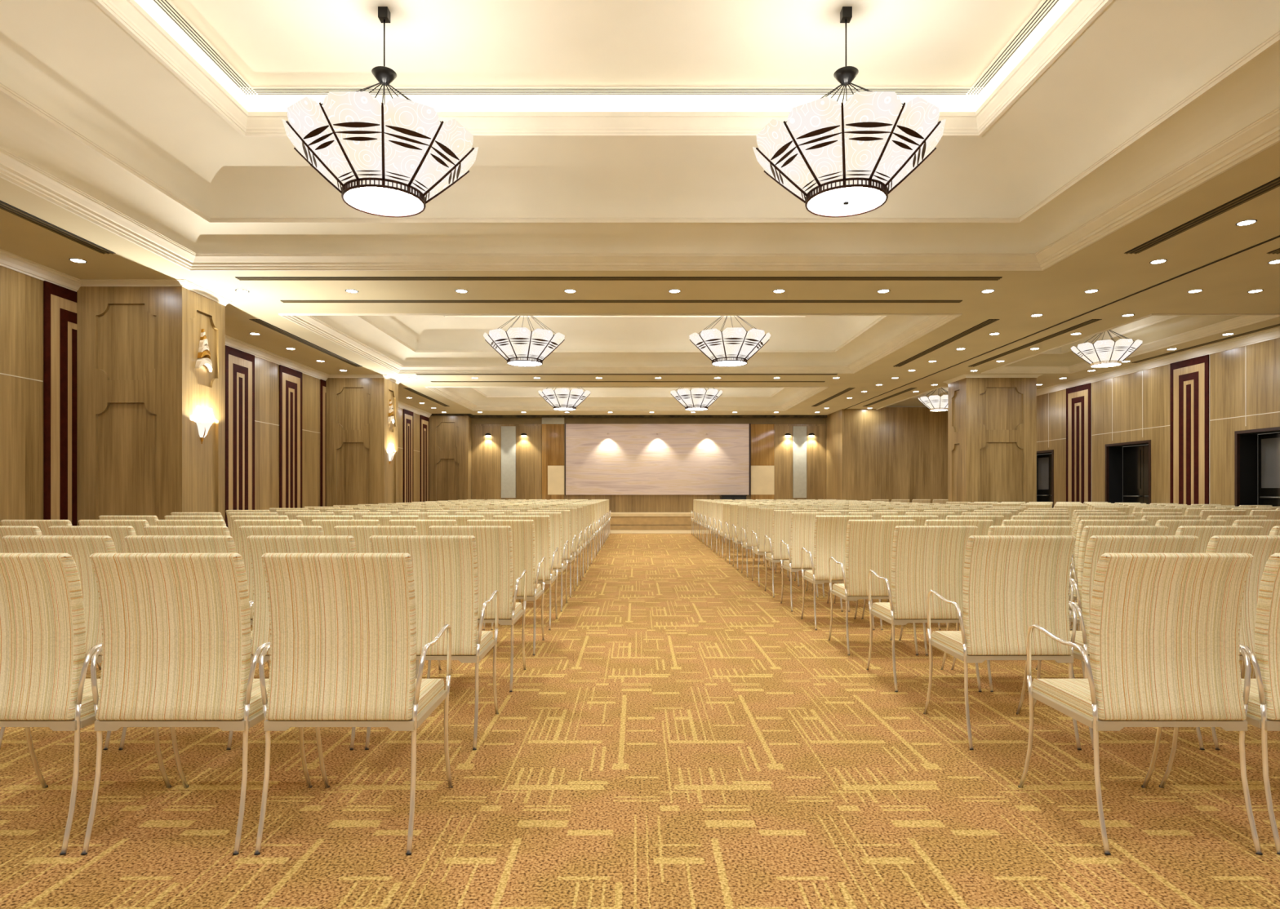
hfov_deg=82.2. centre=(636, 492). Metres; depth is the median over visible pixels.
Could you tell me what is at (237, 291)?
recessed light
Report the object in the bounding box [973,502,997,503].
striped armchair
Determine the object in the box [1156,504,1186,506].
striped armchair
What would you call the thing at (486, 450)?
panel
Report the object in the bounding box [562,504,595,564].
striped armchair
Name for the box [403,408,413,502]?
panel
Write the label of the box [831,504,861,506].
striped armchair
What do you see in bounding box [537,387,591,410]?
chandelier
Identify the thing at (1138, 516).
striped armchair
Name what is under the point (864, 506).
striped armchair
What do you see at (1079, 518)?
striped armchair
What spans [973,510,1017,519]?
striped armchair
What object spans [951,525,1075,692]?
striped armchair
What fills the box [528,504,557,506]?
striped armchair
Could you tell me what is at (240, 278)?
ceiling vent
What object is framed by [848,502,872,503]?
striped armchair
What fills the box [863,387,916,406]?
ceiling vent
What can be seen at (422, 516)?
striped armchair
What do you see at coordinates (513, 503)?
striped armchair
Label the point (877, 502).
striped armchair
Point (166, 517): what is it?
striped armchair
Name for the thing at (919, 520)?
striped armchair
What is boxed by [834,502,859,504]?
striped armchair
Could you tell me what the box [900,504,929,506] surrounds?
striped armchair
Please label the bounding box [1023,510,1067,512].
striped armchair
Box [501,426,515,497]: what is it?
panel
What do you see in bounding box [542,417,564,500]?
pilaster
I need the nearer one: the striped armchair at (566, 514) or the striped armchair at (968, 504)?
the striped armchair at (566, 514)
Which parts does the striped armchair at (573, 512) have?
backrest, leg, armrest, leg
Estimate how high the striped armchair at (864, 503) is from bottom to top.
0.917 m
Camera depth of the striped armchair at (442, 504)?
12.18 m
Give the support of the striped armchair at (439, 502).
on the floor
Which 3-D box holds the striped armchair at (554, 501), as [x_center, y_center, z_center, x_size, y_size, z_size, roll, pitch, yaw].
[-1.447,0.646,15.134,0.520,0.917,0.521,0,0,0]
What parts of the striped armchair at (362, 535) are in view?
backrest, leg, leg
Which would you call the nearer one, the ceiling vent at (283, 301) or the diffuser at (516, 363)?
the ceiling vent at (283, 301)
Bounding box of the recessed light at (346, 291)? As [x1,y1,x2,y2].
[345,289,358,293]
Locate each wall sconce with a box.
[195,422,213,444]
[387,453,395,464]
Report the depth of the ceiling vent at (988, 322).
11.27 m
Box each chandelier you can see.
[281,6,478,217]
[483,315,565,367]
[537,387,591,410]
[670,387,722,410]
[688,315,770,367]
[752,6,946,217]
[918,387,947,411]
[1070,330,1142,368]
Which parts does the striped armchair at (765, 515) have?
leg, armrest, leg, seat frame, backrest, leg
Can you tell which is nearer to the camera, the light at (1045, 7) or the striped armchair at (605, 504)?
the light at (1045, 7)
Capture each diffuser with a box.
[343,186,423,215]
[508,360,541,366]
[554,408,574,410]
[685,408,706,410]
[712,360,746,366]
[807,186,885,215]
[930,409,947,411]
[1092,363,1120,367]
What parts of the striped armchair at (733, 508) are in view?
leg, armrest, leg, backrest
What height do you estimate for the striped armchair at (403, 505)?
0.917 m
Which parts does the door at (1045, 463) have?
glass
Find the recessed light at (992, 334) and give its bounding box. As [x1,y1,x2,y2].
[989,333,999,335]
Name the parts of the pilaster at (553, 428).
cream panel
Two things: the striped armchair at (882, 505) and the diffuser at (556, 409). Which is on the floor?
the striped armchair at (882, 505)
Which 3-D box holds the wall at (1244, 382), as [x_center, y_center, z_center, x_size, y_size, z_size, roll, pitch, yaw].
[9.284,-0.640,7.900,0.153,3.480,25.800,0,0,0]
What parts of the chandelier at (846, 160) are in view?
glass panel, glass panel, glass panel, rod, ring glass, glass panel, glass panel, glass panel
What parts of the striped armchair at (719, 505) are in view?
leg, backrest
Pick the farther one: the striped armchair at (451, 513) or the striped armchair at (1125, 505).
the striped armchair at (1125, 505)
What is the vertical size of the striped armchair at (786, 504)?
0.917 m
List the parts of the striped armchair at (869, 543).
leg, armrest, seat, leg, seat frame, backrest, leg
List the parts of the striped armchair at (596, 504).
backrest, leg, armrest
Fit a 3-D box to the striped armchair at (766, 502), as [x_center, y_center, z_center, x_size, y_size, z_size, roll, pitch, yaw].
[2.709,0.646,14.230,0.520,0.917,0.521,0,0,0]
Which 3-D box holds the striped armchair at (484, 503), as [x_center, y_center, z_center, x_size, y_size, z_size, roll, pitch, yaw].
[-2.496,0.646,13.326,0.520,0.917,0.521,0,0,0]
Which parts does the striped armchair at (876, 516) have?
backrest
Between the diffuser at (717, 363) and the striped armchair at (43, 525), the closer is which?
the striped armchair at (43, 525)
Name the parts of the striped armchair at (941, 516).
backrest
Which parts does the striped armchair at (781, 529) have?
leg, armrest, seat, leg, seat frame, backrest, leg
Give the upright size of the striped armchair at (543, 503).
0.917 m
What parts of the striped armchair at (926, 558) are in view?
leg, armrest, seat, leg, seat frame, backrest, leg, leg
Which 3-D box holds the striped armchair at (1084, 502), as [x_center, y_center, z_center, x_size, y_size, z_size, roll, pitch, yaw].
[8.768,0.646,14.230,0.520,0.917,0.521,0,0,0]
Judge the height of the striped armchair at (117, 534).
0.917 m
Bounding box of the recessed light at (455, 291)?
[454,289,467,293]
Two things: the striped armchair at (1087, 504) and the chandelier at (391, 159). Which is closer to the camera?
the chandelier at (391, 159)
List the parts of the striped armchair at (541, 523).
backrest, seat frame, leg, seat, armrest, leg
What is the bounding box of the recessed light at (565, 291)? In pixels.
[564,289,576,293]
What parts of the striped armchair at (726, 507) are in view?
leg, armrest, leg, backrest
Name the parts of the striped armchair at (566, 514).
backrest, seat frame, leg, armrest, leg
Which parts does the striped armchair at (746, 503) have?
backrest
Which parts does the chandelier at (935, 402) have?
glass panel, glass panel, glass panel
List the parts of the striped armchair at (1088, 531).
seat, armrest, leg, backrest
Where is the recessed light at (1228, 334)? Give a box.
[1221,333,1234,335]
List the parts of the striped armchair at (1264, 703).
leg, seat, armrest, seat frame, backrest, leg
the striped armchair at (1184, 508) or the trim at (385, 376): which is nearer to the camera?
the striped armchair at (1184, 508)
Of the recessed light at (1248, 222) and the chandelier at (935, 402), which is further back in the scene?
the chandelier at (935, 402)
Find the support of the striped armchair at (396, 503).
on the floor
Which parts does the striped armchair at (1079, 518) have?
armrest, backrest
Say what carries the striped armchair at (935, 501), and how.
on the floor
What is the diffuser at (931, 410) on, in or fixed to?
attached to the chandelier at (935, 402)
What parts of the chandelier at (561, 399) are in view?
glass panel, glass panel, glass panel, glass panel, glass panel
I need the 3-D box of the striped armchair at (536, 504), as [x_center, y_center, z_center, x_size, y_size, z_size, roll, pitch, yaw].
[-1.447,0.646,12.422,0.520,0.917,0.521,0,0,0]
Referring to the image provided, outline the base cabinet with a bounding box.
[719,495,746,500]
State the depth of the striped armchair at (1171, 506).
10.38 m
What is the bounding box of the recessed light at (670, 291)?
[668,289,680,293]
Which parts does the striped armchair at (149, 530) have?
backrest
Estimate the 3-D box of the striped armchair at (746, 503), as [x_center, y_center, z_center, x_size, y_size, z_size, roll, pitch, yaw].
[2.184,0.646,13.326,0.520,0.917,0.521,0,0,0]
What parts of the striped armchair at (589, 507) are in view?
backrest, leg, leg, armrest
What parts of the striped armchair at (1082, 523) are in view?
seat, armrest, backrest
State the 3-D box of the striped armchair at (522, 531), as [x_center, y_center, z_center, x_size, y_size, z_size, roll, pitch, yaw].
[-0.922,0.646,5.190,0.520,0.917,0.521,0,0,0]
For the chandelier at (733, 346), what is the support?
hanging from the ceiling
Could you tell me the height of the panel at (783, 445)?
2.629 m
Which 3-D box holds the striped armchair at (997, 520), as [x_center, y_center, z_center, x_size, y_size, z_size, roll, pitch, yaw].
[2.709,0.646,6.094,0.520,0.917,0.521,0,0,0]
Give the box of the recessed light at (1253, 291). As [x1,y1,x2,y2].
[1247,289,1263,293]
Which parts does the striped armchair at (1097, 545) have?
leg, seat, armrest, seat frame, leg, backrest, leg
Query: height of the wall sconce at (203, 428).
0.245 m
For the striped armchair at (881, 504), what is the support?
on the floor
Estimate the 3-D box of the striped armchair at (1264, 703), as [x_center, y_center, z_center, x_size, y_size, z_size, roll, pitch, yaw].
[2.184,0.646,2.478,0.520,0.917,0.521,0,0,0]
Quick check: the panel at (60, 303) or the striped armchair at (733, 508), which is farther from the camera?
the striped armchair at (733, 508)
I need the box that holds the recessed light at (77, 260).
[68,257,87,263]
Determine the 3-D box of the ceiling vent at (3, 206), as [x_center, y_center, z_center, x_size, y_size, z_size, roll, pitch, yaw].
[-5.150,-2.325,5.225,0.140,0.010,3.850,0,0,0]
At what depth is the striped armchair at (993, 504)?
12.19 m
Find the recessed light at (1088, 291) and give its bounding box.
[1084,289,1098,293]
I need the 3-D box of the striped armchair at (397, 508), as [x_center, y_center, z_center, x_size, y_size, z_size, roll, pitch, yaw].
[-3.021,0.646,9.710,0.520,0.917,0.521,0,0,0]
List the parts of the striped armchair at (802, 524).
leg, armrest, seat, leg, seat frame, backrest, leg, leg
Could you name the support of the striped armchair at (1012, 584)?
on the floor
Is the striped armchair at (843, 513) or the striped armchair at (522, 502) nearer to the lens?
the striped armchair at (843, 513)
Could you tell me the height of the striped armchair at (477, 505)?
0.917 m
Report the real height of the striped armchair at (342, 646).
0.917 m
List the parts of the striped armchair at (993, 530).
leg, leg, backrest, armrest, leg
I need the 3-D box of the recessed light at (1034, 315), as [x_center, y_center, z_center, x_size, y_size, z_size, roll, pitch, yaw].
[5.270,-2.327,9.660,0.146,0.006,0.146,0,0,0]
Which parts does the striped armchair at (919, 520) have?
leg, leg, backrest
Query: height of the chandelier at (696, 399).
1.405 m
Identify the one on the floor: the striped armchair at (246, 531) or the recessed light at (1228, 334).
the striped armchair at (246, 531)
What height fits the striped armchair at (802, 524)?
0.917 m
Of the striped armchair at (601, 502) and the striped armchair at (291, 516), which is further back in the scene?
the striped armchair at (601, 502)
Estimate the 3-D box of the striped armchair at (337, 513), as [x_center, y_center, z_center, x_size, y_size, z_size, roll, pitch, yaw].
[-3.021,0.646,7.902,0.520,0.917,0.521,0,0,0]
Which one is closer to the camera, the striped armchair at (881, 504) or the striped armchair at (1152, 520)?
the striped armchair at (1152, 520)
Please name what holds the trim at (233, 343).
attached to the wall at (21, 295)
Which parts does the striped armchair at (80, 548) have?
leg, backrest, seat frame, leg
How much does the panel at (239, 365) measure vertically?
3.312 m
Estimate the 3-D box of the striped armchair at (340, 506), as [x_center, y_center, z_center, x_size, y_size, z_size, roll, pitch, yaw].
[-4.070,0.646,10.614,0.520,0.917,0.521,0,0,0]
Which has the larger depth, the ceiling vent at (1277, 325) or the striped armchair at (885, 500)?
the striped armchair at (885, 500)
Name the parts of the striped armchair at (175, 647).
leg, armrest, backrest, leg, seat frame, leg, armrest, seat, leg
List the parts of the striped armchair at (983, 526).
leg, leg, backrest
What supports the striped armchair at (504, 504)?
on the floor
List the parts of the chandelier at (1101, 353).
glass panel, glass panel, glass panel, glass panel, glass panel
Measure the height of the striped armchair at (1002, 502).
0.917 m
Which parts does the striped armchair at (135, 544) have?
leg, backrest, leg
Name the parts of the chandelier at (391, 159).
glass panel, glass panel, glass panel, ring glass, rod, glass panel, glass panel, glass panel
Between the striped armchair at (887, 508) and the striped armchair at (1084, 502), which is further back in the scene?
the striped armchair at (1084, 502)
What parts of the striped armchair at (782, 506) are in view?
backrest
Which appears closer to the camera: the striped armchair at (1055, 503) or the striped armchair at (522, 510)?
the striped armchair at (522, 510)
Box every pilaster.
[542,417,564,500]
[750,424,774,500]
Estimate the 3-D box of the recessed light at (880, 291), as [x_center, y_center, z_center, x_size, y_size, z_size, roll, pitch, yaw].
[2.860,-2.327,8.500,0.146,0.006,0.146,0,0,0]
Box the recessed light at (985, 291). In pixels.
[981,289,995,293]
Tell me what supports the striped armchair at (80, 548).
on the floor
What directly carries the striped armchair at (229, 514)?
on the floor
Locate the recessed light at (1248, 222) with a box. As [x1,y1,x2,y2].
[1235,219,1257,226]
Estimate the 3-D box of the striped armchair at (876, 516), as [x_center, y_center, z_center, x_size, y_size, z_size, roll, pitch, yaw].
[2.184,0.646,6.998,0.520,0.917,0.521,0,0,0]
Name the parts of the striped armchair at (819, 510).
backrest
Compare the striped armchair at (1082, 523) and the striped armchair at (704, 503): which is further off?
the striped armchair at (704, 503)
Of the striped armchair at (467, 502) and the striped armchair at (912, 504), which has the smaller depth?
the striped armchair at (912, 504)
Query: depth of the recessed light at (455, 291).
8.48 m
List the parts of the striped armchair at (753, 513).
leg, armrest, leg, seat frame, backrest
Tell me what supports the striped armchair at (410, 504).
on the floor
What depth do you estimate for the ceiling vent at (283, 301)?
8.93 m
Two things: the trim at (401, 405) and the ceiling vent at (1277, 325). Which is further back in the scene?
the trim at (401, 405)
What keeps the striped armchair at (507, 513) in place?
on the floor
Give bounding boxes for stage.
[606,512,708,529]
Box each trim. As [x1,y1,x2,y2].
[0,248,81,292]
[80,279,231,306]
[225,335,328,381]
[328,374,401,384]
[398,401,431,417]
[430,413,472,417]
[470,415,826,417]
[471,417,826,424]
[942,374,1041,384]
[1036,327,1279,395]
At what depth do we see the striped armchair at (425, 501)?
14.90 m
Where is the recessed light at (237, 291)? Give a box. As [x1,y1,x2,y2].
[235,289,248,293]
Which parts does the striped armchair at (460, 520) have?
backrest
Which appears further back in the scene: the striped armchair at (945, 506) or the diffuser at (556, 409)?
the diffuser at (556, 409)
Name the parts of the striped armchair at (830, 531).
leg, armrest, seat, leg, seat frame, backrest, leg, leg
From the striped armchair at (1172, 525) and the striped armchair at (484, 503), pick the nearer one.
the striped armchair at (1172, 525)
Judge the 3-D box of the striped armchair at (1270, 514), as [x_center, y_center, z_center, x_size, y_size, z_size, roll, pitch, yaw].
[6.669,0.646,7.902,0.520,0.917,0.521,0,0,0]
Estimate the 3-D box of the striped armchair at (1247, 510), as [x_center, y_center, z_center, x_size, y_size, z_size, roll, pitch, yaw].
[7.194,0.646,8.806,0.520,0.917,0.521,0,0,0]
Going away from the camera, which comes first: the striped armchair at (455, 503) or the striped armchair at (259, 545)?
the striped armchair at (259, 545)
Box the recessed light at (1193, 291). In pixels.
[1186,289,1203,293]
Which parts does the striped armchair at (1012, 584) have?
leg, armrest, seat, leg, seat frame, backrest, leg, armrest, leg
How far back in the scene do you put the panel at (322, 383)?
14.47 m
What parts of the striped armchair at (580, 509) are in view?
backrest, leg, armrest, leg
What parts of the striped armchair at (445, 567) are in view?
leg, backrest, seat frame, leg, seat, armrest, leg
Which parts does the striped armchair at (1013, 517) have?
backrest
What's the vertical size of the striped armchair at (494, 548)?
0.917 m
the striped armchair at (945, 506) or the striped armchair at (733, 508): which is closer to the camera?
the striped armchair at (945, 506)
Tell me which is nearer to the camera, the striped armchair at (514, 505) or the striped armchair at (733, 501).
the striped armchair at (514, 505)
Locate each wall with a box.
[0,266,420,525]
[471,424,826,512]
[826,407,947,503]
[1036,337,1279,506]
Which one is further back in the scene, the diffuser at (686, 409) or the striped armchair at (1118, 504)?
the diffuser at (686, 409)
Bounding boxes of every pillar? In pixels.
[76,286,225,525]
[325,377,398,506]
[429,416,471,501]
[947,377,1036,503]
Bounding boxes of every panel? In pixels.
[43,280,76,525]
[225,345,254,527]
[279,364,302,508]
[320,379,325,506]
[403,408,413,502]
[420,414,429,502]
[471,426,501,500]
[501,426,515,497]
[515,426,541,500]
[564,423,751,495]
[773,426,792,500]
[792,426,806,497]
[806,426,826,500]
[1066,382,1091,503]
[1169,354,1208,505]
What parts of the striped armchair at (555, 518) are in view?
backrest, seat frame, leg, armrest, leg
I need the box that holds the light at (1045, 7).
[151,0,1060,95]
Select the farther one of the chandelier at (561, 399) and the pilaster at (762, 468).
the pilaster at (762, 468)
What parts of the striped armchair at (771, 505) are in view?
backrest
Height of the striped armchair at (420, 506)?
0.917 m
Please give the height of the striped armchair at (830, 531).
0.917 m
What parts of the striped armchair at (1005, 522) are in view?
backrest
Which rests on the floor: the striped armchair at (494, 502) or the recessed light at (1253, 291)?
the striped armchair at (494, 502)
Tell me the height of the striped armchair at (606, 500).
0.917 m
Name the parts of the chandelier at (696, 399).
glass panel, glass panel, glass panel, glass panel, glass panel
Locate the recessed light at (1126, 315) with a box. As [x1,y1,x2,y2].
[1121,314,1134,316]
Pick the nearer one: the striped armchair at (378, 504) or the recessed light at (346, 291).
the recessed light at (346, 291)
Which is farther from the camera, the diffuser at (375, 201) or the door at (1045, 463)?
the door at (1045, 463)
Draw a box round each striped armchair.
[0,520,71,535]
[0,525,101,670]
[0,535,115,750]
[0,553,171,855]
[48,525,136,553]
[78,520,149,535]
[80,553,311,855]
[98,515,158,525]
[118,535,253,750]
[143,525,269,670]
[155,520,226,526]
[164,515,223,519]
[170,512,222,515]
[226,510,270,534]
[227,512,278,538]
[230,515,288,553]
[233,520,302,559]
[239,525,324,625]
[241,535,356,750]
[253,553,453,855]
[269,508,308,512]
[275,510,319,515]
[284,512,334,519]
[296,515,354,525]
[304,506,339,510]
[311,520,380,535]
[314,508,353,512]
[326,510,369,515]
[333,505,365,508]
[333,525,441,679]
[341,512,391,519]
[344,506,380,510]
[357,504,386,506]
[359,508,398,512]
[361,515,419,525]
[364,535,498,750]
[370,505,402,508]
[376,510,420,515]
[377,503,405,505]
[385,506,420,510]
[389,520,457,535]
[391,504,421,506]
[395,502,421,504]
[398,512,448,519]
[404,508,442,512]
[407,505,439,508]
[409,503,436,505]
[411,502,435,503]
[425,501,447,502]
[425,502,450,504]
[426,504,455,506]
[426,506,461,510]
[426,510,470,515]
[426,525,527,692]
[427,515,485,630]
[439,502,462,503]
[441,503,468,505]
[444,505,476,508]
[448,508,487,512]
[451,501,473,502]
[454,502,479,504]
[455,512,513,601]
[459,504,488,506]
[466,502,490,503]
[466,506,502,510]
[466,520,545,655]
[472,503,500,505]
[476,501,498,502]
[476,510,519,515]
[481,505,513,508]
[484,502,509,504]
[491,515,559,630]
[493,502,517,503]
[493,504,523,506]
[493,508,532,512]
[502,501,524,502]
[504,503,531,505]
[506,506,542,510]
[512,512,568,611]
[513,502,538,504]
[518,505,550,508]
[521,502,545,503]
[527,510,576,597]
[528,501,551,502]
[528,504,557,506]
[536,503,563,505]
[537,508,582,586]
[542,502,568,504]
[547,506,586,577]
[549,502,572,503]
[554,501,576,502]
[555,505,591,569]
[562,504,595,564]
[567,503,598,558]
[572,502,600,554]
[576,502,602,550]
[580,501,604,546]
[586,500,608,540]
[591,499,610,535]
[602,501,606,543]
[605,500,609,537]
[690,499,711,535]
[693,500,715,537]
[697,500,719,540]
[700,501,724,543]
[703,501,728,546]
[707,502,736,550]
[712,502,742,554]
[718,503,751,558]
[724,504,759,564]
[729,501,755,544]
[732,505,770,569]
[739,502,762,503]
[740,506,783,577]
[745,502,771,551]
[749,503,781,557]
[751,508,799,586]
[759,501,781,502]
[763,504,793,564]
[764,510,818,597]
[766,502,790,503]
[768,505,806,569]
[775,502,800,504]
[779,506,822,577]
[780,512,843,611]
[784,501,806,502]
[786,503,813,505]
[794,502,817,503]
[794,508,844,586]
[797,504,826,506]
[800,515,875,630]
[804,502,830,504]
[810,501,832,502]
[811,505,844,508]
[811,510,866,597]
[817,503,844,505]
[821,502,845,503]
[827,520,918,655]
[828,506,863,510]
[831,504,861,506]
[833,512,897,611]
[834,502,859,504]
[835,501,858,502]
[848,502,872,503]
[848,503,876,505]
[848,505,880,508]
[848,508,887,512]
[861,515,940,630]
[862,501,884,502]
[863,502,888,504]
[866,504,895,506]
[866,525,982,692]
[868,506,904,510]
[871,499,888,502]
[873,510,917,515]
[876,502,900,503]
[880,503,907,505]
[885,505,918,508]
[886,512,955,602]
[891,499,909,502]
[893,502,918,504]
[893,508,932,512]
[898,520,993,655]
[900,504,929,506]
[909,506,945,510]
[911,499,930,503]
[911,503,939,505]
[922,505,955,508]
[923,510,967,515]
[923,535,1081,750]
[932,499,947,504]
[933,504,964,506]
[937,508,977,512]
[945,515,1004,627]
[946,502,970,505]
[950,506,985,510]
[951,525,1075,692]
[960,505,992,508]
[961,512,1011,519]
[967,502,993,505]
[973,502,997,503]
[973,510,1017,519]
[982,508,1022,515]
[990,506,1026,512]
[991,503,1020,506]
[996,502,1022,506]
[1001,502,1025,504]
[1001,520,1071,600]
[1010,515,1072,630]
[1017,512,1068,515]
[1017,553,1262,855]
[1020,504,1050,510]
[1023,503,1051,508]
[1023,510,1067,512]
[1026,502,1052,508]
[1027,508,1066,510]
[1028,502,1053,508]
[1033,535,1204,750]
[1035,525,1168,679]
[1053,505,1086,526]
[1054,504,1084,505]
[1055,502,1081,503]
[1055,503,1083,504]
[1056,502,1080,502]
[1069,520,1148,631]
[1071,510,1118,535]
[1071,512,1125,570]
[1071,515,1135,602]
[1083,502,1107,504]
[1084,502,1111,505]
[1085,503,1115,510]
[1087,504,1119,510]
[1089,505,1124,510]
[1093,506,1129,515]
[1114,502,1140,504]
[1118,503,1146,505]
[1123,504,1152,506]
[1128,505,1160,515]
[1131,512,1182,519]
[1133,506,1170,512]
[1140,508,1182,512]
[1141,515,1200,525]
[1149,503,1177,505]
[1155,520,1226,535]
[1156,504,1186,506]
[1159,553,1279,854]
[1164,505,1198,508]
[1174,506,1210,515]
[1175,525,1262,553]
[1184,508,1226,515]
[1191,504,1221,506]
[1199,510,1245,519]
[1201,505,1235,508]
[1205,535,1279,750]
[1206,515,1266,525]
[1214,506,1251,510]
[1231,508,1271,515]
[1232,520,1279,535]
[1238,505,1271,508]
[1248,510,1279,519]
[1252,669,1256,679]
[1255,506,1279,510]
[1269,525,1279,535]
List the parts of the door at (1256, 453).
glass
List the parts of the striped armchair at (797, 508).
backrest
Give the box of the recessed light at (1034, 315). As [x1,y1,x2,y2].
[1031,314,1043,316]
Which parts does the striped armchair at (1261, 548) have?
leg, leg, backrest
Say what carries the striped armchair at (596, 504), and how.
on the floor
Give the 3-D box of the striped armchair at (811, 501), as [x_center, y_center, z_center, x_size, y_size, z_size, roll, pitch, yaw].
[3.758,0.646,15.134,0.520,0.917,0.521,0,0,0]
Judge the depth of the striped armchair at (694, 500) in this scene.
18.55 m
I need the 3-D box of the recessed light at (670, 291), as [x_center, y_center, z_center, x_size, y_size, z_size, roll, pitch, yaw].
[0.440,-2.327,8.500,0.146,0.006,0.146,0,0,0]
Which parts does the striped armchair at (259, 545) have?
armrest, seat frame, backrest, leg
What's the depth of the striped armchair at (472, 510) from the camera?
8.56 m
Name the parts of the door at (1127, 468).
glass, glass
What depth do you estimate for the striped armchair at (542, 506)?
10.38 m
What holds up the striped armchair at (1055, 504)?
on the floor
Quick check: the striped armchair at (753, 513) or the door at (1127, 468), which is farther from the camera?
the door at (1127, 468)
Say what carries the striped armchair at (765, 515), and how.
on the floor
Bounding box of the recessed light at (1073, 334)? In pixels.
[1070,333,1081,335]
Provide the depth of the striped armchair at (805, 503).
13.08 m
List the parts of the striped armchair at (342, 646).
leg, armrest, leg, backrest, seat frame, leg, seat, armrest, leg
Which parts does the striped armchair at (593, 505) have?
backrest, leg, leg, armrest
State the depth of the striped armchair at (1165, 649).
2.28 m
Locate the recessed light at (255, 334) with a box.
[248,333,260,335]
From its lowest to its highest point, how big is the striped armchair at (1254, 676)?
0.917 m
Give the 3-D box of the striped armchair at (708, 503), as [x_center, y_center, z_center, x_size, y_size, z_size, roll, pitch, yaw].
[1.659,0.646,15.134,0.520,0.917,0.521,0,0,0]
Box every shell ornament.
[195,328,212,372]
[387,399,394,423]
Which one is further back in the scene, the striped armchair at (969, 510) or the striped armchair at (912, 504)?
the striped armchair at (912, 504)
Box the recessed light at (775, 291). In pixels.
[772,289,785,293]
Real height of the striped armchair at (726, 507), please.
0.917 m
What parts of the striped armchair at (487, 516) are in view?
backrest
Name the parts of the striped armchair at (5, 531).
backrest, leg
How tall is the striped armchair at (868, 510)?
0.917 m
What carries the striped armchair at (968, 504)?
on the floor
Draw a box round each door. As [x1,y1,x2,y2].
[1036,449,1053,508]
[1105,440,1151,504]
[1234,426,1279,506]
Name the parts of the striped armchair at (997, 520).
backrest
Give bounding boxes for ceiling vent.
[0,200,115,253]
[235,276,1002,280]
[248,319,361,367]
[280,300,962,302]
[403,387,448,406]
[416,373,837,375]
[431,381,825,382]
[812,387,855,406]
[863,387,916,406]
[893,319,999,367]
[968,319,1102,367]
[1124,177,1279,253]
[1131,324,1279,363]
[1266,248,1279,253]
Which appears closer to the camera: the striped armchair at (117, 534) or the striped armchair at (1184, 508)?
the striped armchair at (117, 534)
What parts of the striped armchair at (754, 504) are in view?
backrest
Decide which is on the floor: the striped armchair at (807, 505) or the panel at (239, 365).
the striped armchair at (807, 505)
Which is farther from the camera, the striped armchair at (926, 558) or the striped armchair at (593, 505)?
the striped armchair at (593, 505)
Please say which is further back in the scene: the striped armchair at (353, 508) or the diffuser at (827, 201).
the striped armchair at (353, 508)
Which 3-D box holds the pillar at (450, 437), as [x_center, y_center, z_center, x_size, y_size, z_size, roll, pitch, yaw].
[-5.620,-0.625,22.125,1.180,3.450,0.450,0,0,0]
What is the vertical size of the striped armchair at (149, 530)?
0.917 m
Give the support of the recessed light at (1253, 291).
in the ceiling
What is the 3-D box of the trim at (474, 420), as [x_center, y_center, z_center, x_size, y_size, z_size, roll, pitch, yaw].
[0.370,-2.165,22.344,10.800,0.190,0.012,0,0,0]
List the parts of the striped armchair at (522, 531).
backrest, seat frame, leg, seat, armrest, leg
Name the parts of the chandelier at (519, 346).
glass panel, glass panel, glass panel, ring glass, glass panel, glass panel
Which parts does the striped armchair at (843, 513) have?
leg, backrest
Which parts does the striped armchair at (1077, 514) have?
backrest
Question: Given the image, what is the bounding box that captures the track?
[844,234,1279,409]
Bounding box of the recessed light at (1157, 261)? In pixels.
[1149,259,1167,264]
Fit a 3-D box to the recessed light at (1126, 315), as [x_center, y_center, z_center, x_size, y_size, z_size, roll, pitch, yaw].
[6.470,-2.327,9.660,0.146,0.006,0.146,0,0,0]
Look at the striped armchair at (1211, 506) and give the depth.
10.38 m
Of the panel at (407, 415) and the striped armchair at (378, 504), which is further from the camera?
the panel at (407, 415)
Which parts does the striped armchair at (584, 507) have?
backrest, leg, armrest, leg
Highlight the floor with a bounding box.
[0,529,1279,908]
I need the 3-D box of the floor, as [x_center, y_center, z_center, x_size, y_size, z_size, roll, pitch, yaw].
[1.700,1.144,8.675,16.220,0.112,27.750,0,0,0]
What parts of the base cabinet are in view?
door, door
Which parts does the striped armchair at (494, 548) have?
leg, backrest, seat frame, leg, seat, armrest, leg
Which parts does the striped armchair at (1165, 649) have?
leg, armrest, seat, leg, seat frame, leg, backrest, armrest, leg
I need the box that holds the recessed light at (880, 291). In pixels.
[876,289,889,293]
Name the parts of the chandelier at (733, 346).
glass panel, glass panel, ring glass, glass panel, glass panel, glass panel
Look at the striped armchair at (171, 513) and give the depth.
6.76 m
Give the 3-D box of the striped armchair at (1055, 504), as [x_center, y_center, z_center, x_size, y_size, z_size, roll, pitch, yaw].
[6.669,0.646,11.518,0.520,0.917,0.521,0,0,0]
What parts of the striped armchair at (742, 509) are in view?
leg, armrest, leg, backrest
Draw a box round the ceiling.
[0,0,1279,415]
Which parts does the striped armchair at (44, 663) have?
leg, backrest, seat frame, leg, armrest, seat, leg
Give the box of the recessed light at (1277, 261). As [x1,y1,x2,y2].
[1267,259,1279,264]
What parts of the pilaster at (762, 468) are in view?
cream panel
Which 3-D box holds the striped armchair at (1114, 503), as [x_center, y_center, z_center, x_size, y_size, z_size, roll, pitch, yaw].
[8.768,0.646,13.326,0.520,0.917,0.521,0,0,0]
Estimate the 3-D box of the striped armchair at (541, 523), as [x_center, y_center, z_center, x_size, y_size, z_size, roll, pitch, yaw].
[-0.922,0.646,6.094,0.520,0.917,0.521,0,0,0]

